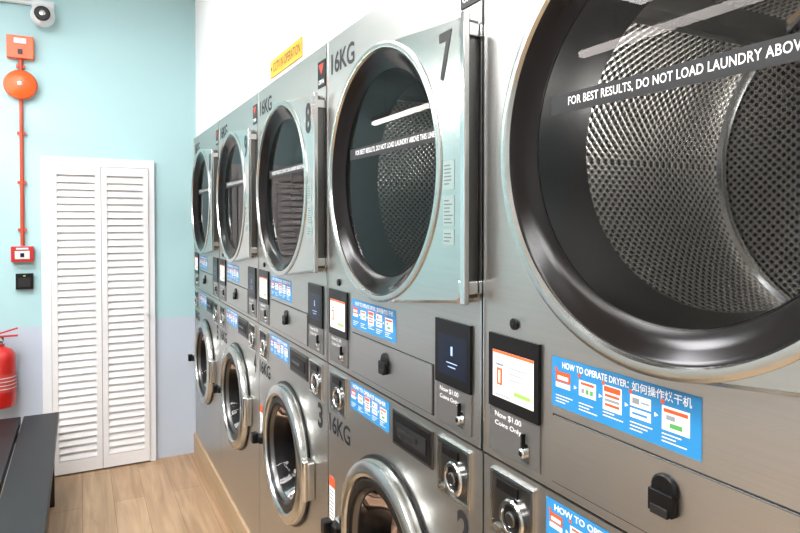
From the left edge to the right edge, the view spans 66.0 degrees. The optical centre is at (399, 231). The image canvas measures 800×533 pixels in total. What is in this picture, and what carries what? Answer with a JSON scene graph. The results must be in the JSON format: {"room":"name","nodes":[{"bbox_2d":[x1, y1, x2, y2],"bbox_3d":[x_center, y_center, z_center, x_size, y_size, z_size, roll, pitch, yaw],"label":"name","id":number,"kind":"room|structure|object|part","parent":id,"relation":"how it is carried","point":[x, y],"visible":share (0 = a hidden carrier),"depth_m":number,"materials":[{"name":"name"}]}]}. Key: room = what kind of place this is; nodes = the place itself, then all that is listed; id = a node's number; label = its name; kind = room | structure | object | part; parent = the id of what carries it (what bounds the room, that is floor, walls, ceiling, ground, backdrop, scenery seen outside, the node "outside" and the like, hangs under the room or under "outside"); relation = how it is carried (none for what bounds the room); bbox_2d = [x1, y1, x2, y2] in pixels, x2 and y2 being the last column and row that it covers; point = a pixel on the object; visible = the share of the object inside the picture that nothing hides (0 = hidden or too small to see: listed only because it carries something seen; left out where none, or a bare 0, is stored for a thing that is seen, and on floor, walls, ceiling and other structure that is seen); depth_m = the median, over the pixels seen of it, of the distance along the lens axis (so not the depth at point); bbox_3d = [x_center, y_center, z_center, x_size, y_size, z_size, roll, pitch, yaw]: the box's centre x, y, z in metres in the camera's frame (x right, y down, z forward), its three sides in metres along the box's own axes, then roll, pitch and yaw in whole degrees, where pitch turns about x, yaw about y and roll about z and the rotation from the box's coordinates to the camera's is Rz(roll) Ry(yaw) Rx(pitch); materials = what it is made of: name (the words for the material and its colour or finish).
{"room":"laundry","nodes":[
{"label":"laundry","id":0,"kind":"room"},
{"bbox_2d":[0,0,195,482],"bbox_3d":[-2.373,-0.036,3.483,4.200,2.950,0.100,-1,1,-27],"label":"wall","id":1,"kind":"structure","parent":0,"point":[116,79],"depth_m":3.74,"materials":[{"name":"paint"}]},
{"bbox_2d":[0,327,17,409],"bbox_3d":[-2.215,0.753,3.419,0.158,0.436,0.181,0,1,5],"label":"fire extinguisher","id":2,"kind":"object","parent":1,"relation":"attached to","point":[8,379],"visible":1,"depth_m":3.38,"materials":[{"name":"red metal"}]},
{"bbox_2d":[0,0,31,4],"bbox_3d":[-3.021,-1.298,3.047,2.068,0.034,0.033,-1,1,-27],"label":"cable conduit","id":3,"kind":"object","parent":1,"relation":"attached to","point":[26,2],"visible":1,"depth_m":3.49,"materials":[{"name":"grey plastic"}]},
{"bbox_2d":[3,34,37,245],"bbox_3d":[-2.145,-0.513,3.487,0.168,1.185,0.084,-1,1,-27],"label":"fire alarm siren","id":4,"kind":"object","parent":1,"relation":"attached to","point":[21,85],"visible":1,"depth_m":3.48,"materials":[{"name":"orange"}]},
{"bbox_2d":[11,246,33,261],"bbox_3d":[-2.152,0.127,3.513,0.110,0.087,0.052,-1,1,-27],"label":"fire alarm call point","id":5,"kind":"object","parent":1,"relation":"attached to","point":[18,253],"visible":1,"depth_m":3.49,"materials":[{"name":"red plastic"}]},
{"bbox_2d":[16,273,33,289],"bbox_3d":[-2.149,0.283,3.527,0.086,0.090,0.034,-1,1,-27],"label":"card reader","id":6,"kind":"object","parent":1,"relation":"attached to","point":[23,280],"visible":1,"depth_m":3.52,"materials":[{"name":"black plastic"}]},
{"bbox_2d":[30,0,54,26],"bbox_3d":[-2.029,-1.243,3.499,0.124,0.157,0.148,-1,1,-27],"label":"cctv camera","id":7,"kind":"object","parent":1,"relation":"attached to","point":[42,14],"visible":1,"depth_m":3.46,"materials":[{"name":"grey plastic"}]},
{"bbox_2d":[40,156,155,460],"bbox_3d":[-1.805,0.498,3.715,0.612,1.875,0.027,-1,1,-27],"label":"door","id":8,"kind":"structure","parent":1,"relation":"in","point":[45,161],"depth_m":3.61,"materials":[{"name":"white paint"}]},
{"bbox_2d":[50,165,102,475],"bbox_3d":[-1.911,0.519,3.647,0.261,1.810,0.028,-1,1,-27],"label":"leaf","id":9,"kind":"object","parent":8,"relation":"attached to","point":[75,191],"visible":0.97,"depth_m":3.64,"materials":[{"name":"white paint"}]},
{"bbox_2d":[101,167,149,467],"bbox_3d":[-1.677,0.517,3.769,0.261,1.810,0.028,-1,1,-27],"label":"leaf","id":10,"kind":"object","parent":8,"relation":"attached to","point":[124,191],"visible":0.99,"depth_m":3.76,"materials":[{"name":"white paint"}]},
{"bbox_2d":[0,453,233,532],"bbox_3d":[-0.797,1.542,0.478,4.200,0.100,6.935,-1,1,-27],"label":"floor","id":11,"kind":"structure","parent":0,"point":[172,494],"depth_m":3.29,"materials":[{"name":"brown wood"}]},
{"bbox_2d":[0,412,58,532],"bbox_3d":[-1.532,1.238,2.134,0.548,0.450,2.560,-1,1,-27],"label":"bench","id":12,"kind":"object","parent":11,"relation":"on","point":[28,492],"visible":1,"depth_m":2.61,"materials":[{"name":"black metal"}]},
{"bbox_2d":[188,287,220,477],"bbox_3d":[-0.819,0.832,3.791,0.842,0.944,0.795,-1,1,-27],"label":"washing machine","id":13,"kind":"object","parent":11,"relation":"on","point":[206,357],"visible":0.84,"depth_m":3.52,"materials":[{"name":"metal"}]},
{"bbox_3d":[-1.107,0.762,3.640,0.081,0.320,0.320,-1,1,-27],"label":"door glass","id":14,"kind":"part","parent":13,"relation":"part of","materials":[{"name":"clear glass"}]},
{"bbox_2d":[191,120,219,300],"bbox_3d":[-0.809,-0.120,3.779,0.820,0.952,0.795,-1,1,-27],"label":"dryer","id":15,"kind":"object","parent":13,"relation":"on","point":[206,144],"visible":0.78,"depth_m":3.57,"materials":[{"name":"metal"}]},
{"bbox_3d":[-1.286,0.235,3.885,0.014,0.210,0.135,-1,1,-27],"label":"payment panel","id":16,"kind":"part","parent":15,"relation":"part of","materials":[{"name":"black plastic"}]},
{"bbox_3d":[-1.141,-0.176,3.606,0.001,0.495,0.495,-1,1,-27],"label":"door glass","id":17,"kind":"part","parent":15,"relation":"part of","materials":[{"name":"clear glass"}]},
{"bbox_3d":[-1.137,-0.175,3.567,0.036,0.612,0.684,-1,1,-27],"label":"door plate","id":18,"kind":"part","parent":15,"relation":"part of","materials":[{"name":"metal"}]},
{"bbox_3d":[-1.137,0.291,3.611,0.004,0.108,0.435,-1,1,-27],"label":"lint drawer","id":19,"kind":"part","parent":15,"relation":"part of","materials":[{"name":"silver metal"}]},
{"bbox_3d":[-0.979,-0.170,3.259,0.039,0.532,0.025,-1,1,-27],"label":"door handle","id":20,"kind":"part","parent":15,"relation":"part of","materials":[{"name":"silver metal"}]},
{"bbox_3d":[-1.005,0.245,3.345,0.014,0.210,0.128,-1,1,-27],"label":"payment panel","id":21,"kind":"part","parent":15,"relation":"part of","materials":[{"name":"black plastic"}]},
{"bbox_3d":[-1.082,0.421,3.500,0.010,0.080,0.184,-1,1,-27],"label":"detergent drawer","id":22,"kind":"part","parent":13,"relation":"part of","materials":[{"name":"grey metal"}]},
{"bbox_2d":[194,433,250,532],"bbox_3d":[-0.050,1.394,2.397,0.812,0.129,4.007,-1,1,-27],"label":"plinth","id":23,"kind":"object","parent":11,"relation":"on","point":[238,525],"visible":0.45,"depth_m":3.25,"materials":[{"name":"laminate"}]},
{"bbox_2d":[212,302,259,532],"bbox_3d":[-0.450,0.844,3.081,0.842,0.944,0.795,-1,1,-27],"label":"washing machine","id":24,"kind":"object","parent":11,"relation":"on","point":[238,388],"visible":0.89,"depth_m":2.81,"materials":[{"name":"metal"}]},
{"bbox_3d":[-0.738,0.774,2.930,0.081,0.320,0.320,-1,1,-27],"label":"door glass","id":25,"kind":"part","parent":24,"relation":"part of","materials":[{"name":"clear glass"}]},
{"bbox_2d":[216,92,257,321],"bbox_3d":[-0.440,-0.108,3.069,0.820,0.952,0.795,-1,1,-27],"label":"dryer","id":26,"kind":"object","parent":24,"relation":"on","point":[237,223],"visible":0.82,"depth_m":2.84,"materials":[{"name":"metal"}]},
{"bbox_3d":[-0.917,0.248,3.175,0.014,0.210,0.135,-1,1,-27],"label":"payment panel","id":27,"kind":"part","parent":26,"relation":"part of","materials":[{"name":"black plastic"}]},
{"bbox_3d":[-0.845,0.214,3.033,0.014,0.203,0.338,-1,1,-27],"label":"lint drawer pull","id":28,"kind":"part","parent":26,"relation":"part of","materials":[{"name":"black plastic"}]},
{"bbox_3d":[-0.772,-0.164,2.896,0.001,0.495,0.495,-1,1,-27],"label":"door glass","id":29,"kind":"part","parent":26,"relation":"part of","materials":[{"name":"clear glass"}]},
{"bbox_3d":[-0.769,-0.163,2.857,0.036,0.612,0.684,-1,1,-27],"label":"door plate","id":30,"kind":"part","parent":26,"relation":"part of","materials":[{"name":"metal"}]},
{"bbox_3d":[-0.768,0.303,2.901,0.004,0.108,0.435,-1,1,-27],"label":"lint drawer","id":31,"kind":"part","parent":26,"relation":"part of","materials":[{"name":"silver metal"}]},
{"bbox_3d":[-0.637,0.257,2.636,0.014,0.210,0.128,-1,1,-27],"label":"payment panel","id":32,"kind":"part","parent":26,"relation":"part of","materials":[{"name":"black plastic"}]},
{"bbox_3d":[-0.610,-0.158,2.549,0.039,0.532,0.025,-1,1,-27],"label":"door handle","id":33,"kind":"part","parent":26,"relation":"part of","materials":[{"name":"silver metal"}]},
{"bbox_3d":[-0.713,0.433,2.791,0.010,0.080,0.184,-1,1,-27],"label":"detergent drawer","id":34,"kind":"part","parent":24,"relation":"part of","materials":[{"name":"grey metal"}]},
{"bbox_2d":[251,324,329,532],"bbox_3d":[-0.081,0.857,2.371,0.842,0.944,0.795,-1,1,-27],"label":"washing machine","id":35,"kind":"object","parent":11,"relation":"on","point":[292,438],"visible":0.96,"depth_m":2.13,"materials":[{"name":"metal"}]},
{"bbox_3d":[-0.369,0.786,2.220,0.081,0.320,0.320,-1,1,-27],"label":"door glass","id":36,"kind":"part","parent":35,"relation":"part of","materials":[{"name":"clear glass"}]},
{"bbox_2d":[256,42,326,361],"bbox_3d":[-0.071,-0.095,2.360,0.820,0.952,0.795,-1,1,-27],"label":"dryer","id":37,"kind":"object","parent":35,"relation":"on","point":[291,174],"visible":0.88,"depth_m":2.09,"materials":[{"name":"metal"}]},
{"bbox_3d":[-0.548,0.260,2.466,0.014,0.210,0.135,-1,1,-27],"label":"payment panel","id":38,"kind":"part","parent":37,"relation":"part of","materials":[{"name":"black plastic"}]},
{"bbox_3d":[-0.476,0.226,2.323,0.014,0.203,0.338,-1,1,-27],"label":"lint drawer pull","id":39,"kind":"part","parent":37,"relation":"part of","materials":[{"name":"black plastic"}]},
{"bbox_3d":[-0.404,-0.151,2.186,0.001,0.495,0.495,-1,1,-27],"label":"door glass","id":40,"kind":"part","parent":37,"relation":"part of","materials":[{"name":"clear glass"}]},
{"bbox_3d":[-0.399,0.316,2.191,0.004,0.108,0.435,-1,1,-27],"label":"lint drawer","id":41,"kind":"part","parent":37,"relation":"part of","materials":[{"name":"silver metal"}]},
{"bbox_3d":[-0.400,-0.150,2.147,0.036,0.612,0.684,-1,1,-27],"label":"door plate","id":42,"kind":"part","parent":37,"relation":"part of","materials":[{"name":"metal"}]},
{"bbox_3d":[-0.268,0.269,1.926,0.014,0.210,0.128,-1,1,-27],"label":"payment panel","id":43,"kind":"part","parent":37,"relation":"part of","materials":[{"name":"black plastic"}]},
{"bbox_3d":[-0.242,-0.145,1.839,0.039,0.532,0.025,-1,1,-27],"label":"door handle","id":44,"kind":"part","parent":37,"relation":"part of","materials":[{"name":"silver metal"}]},
{"bbox_3d":[-0.344,0.446,2.081,0.010,0.080,0.184,-1,1,-27],"label":"detergent drawer","id":45,"kind":"part","parent":35,"relation":"part of","materials":[{"name":"black plastic"}]},
{"bbox_2d":[321,364,486,532],"bbox_3d":[0.288,0.869,1.661,0.842,0.944,0.795,-1,1,-27],"label":"washing machine","id":46,"kind":"object","parent":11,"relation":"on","point":[393,469],"visible":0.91,"depth_m":1.43,"materials":[{"name":"metal"}]},
{"bbox_3d":[0.000,0.799,1.510,0.081,0.320,0.320,-1,1,-27],"label":"door glass","id":47,"kind":"part","parent":46,"relation":"part of","materials":[{"name":"clear glass"}]},
{"bbox_2d":[327,0,483,449],"bbox_3d":[0.297,-0.083,1.650,0.820,0.952,0.795,-1,1,-27],"label":"dryer","id":48,"kind":"object","parent":46,"relation":"on","point":[405,80],"visible":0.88,"depth_m":1.36,"materials":[{"name":"metal"}]},
{"bbox_3d":[-0.179,0.272,1.756,0.014,0.210,0.135,-1,1,-27],"label":"payment panel","id":49,"kind":"part","parent":48,"relation":"part of","materials":[{"name":"black plastic"}]},
{"bbox_3d":[-0.108,0.238,1.613,0.014,0.203,0.338,-1,1,-27],"label":"lint drawer pull","id":50,"kind":"part","parent":48,"relation":"part of","materials":[{"name":"black plastic"}]},
{"bbox_3d":[-0.035,-0.139,1.476,0.001,0.495,0.495,-1,1,-27],"label":"door glass","id":51,"kind":"part","parent":48,"relation":"part of","materials":[{"name":"clear glass"}]},
{"bbox_3d":[-0.031,0.328,1.482,0.004,0.108,0.435,-1,1,-27],"label":"lint drawer","id":52,"kind":"part","parent":48,"relation":"part of","materials":[{"name":"silver metal"}]},
{"bbox_3d":[-0.031,-0.138,1.438,0.036,0.612,0.684,-1,1,-27],"label":"door plate","id":53,"kind":"part","parent":48,"relation":"part of","materials":[{"name":"metal"}]},
{"bbox_3d":[0.101,0.282,1.216,0.014,0.210,0.128,-1,1,-27],"label":"payment panel","id":54,"kind":"part","parent":48,"relation":"part of","materials":[{"name":"black plastic"}]},
{"bbox_3d":[0.127,-0.133,1.129,0.039,0.532,0.025,-1,1,-27],"label":"door handle","id":55,"kind":"part","parent":48,"relation":"part of","materials":[{"name":"silver metal"}]},
{"bbox_3d":[0.025,0.458,1.371,0.010,0.080,0.184,-1,1,-27],"label":"detergent drawer","id":56,"kind":"part","parent":46,"relation":"part of","materials":[{"name":"grey metal"}]},
{"bbox_2d":[484,453,626,532],"bbox_3d":[0.656,0.881,0.952,0.842,0.944,0.795,-1,1,-27],"label":"washing machine","id":57,"kind":"object","parent":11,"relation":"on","point":[514,502],"visible":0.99,"depth_m":1.02,"materials":[{"name":"metal"}]},
{"bbox_2d":[483,0,799,532],"bbox_3d":[0.666,-0.070,0.940,0.820,0.952,0.795,-1,1,-27],"label":"dryer","id":58,"kind":"object","parent":57,"relation":"on","point":[641,203],"visible":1,"depth_m":0.79,"materials":[{"name":"metal"}]},
{"bbox_3d":[0.337,-0.067,0.769,0.003,0.952,0.795,-1,1,-27],"label":"edge trim","id":59,"kind":"part","parent":58,"relation":"part of","materials":[{"name":"silver metal"}]},
{"bbox_3d":[0.189,0.285,1.046,0.014,0.210,0.135,-1,1,-27],"label":"payment panel","id":60,"kind":"part","parent":58,"relation":"part of","materials":[{"name":"black plastic"}]},
{"bbox_3d":[0.261,0.251,0.903,0.014,0.203,0.338,-1,1,-27],"label":"lint drawer pull","id":61,"kind":"part","parent":58,"relation":"part of","materials":[{"name":"black plastic"}]},
{"bbox_3d":[0.334,-0.126,0.766,0.001,0.495,0.495,-1,1,-27],"label":"door glass","id":62,"kind":"part","parent":58,"relation":"part of","materials":[{"name":"clear glass"}]},
{"bbox_3d":[0.338,0.341,0.772,0.004,0.108,0.435,-1,1,-27],"label":"lint drawer","id":63,"kind":"part","parent":58,"relation":"part of","materials":[{"name":"silver metal"}]},
{"bbox_2d":[195,0,384,136],"bbox_3d":[0.286,0.007,1.014,0.108,2.950,6.735,-1,1,-27],"label":"wall","id":64,"kind":"structure","parent":0,"point":[237,41],"depth_m":2.73,"materials":[{"name":"white paint"}]},
{"bbox_2d":[270,36,302,78],"bbox_3d":[-0.416,-0.624,2.230,0.005,0.066,0.380,-1,1,-27],"label":"sign","id":65,"kind":"object","parent":64,"relation":"attached to","point":[294,51],"visible":1,"depth_m":2.20,"materials":[{"name":"yellow plastic"}]}
]}

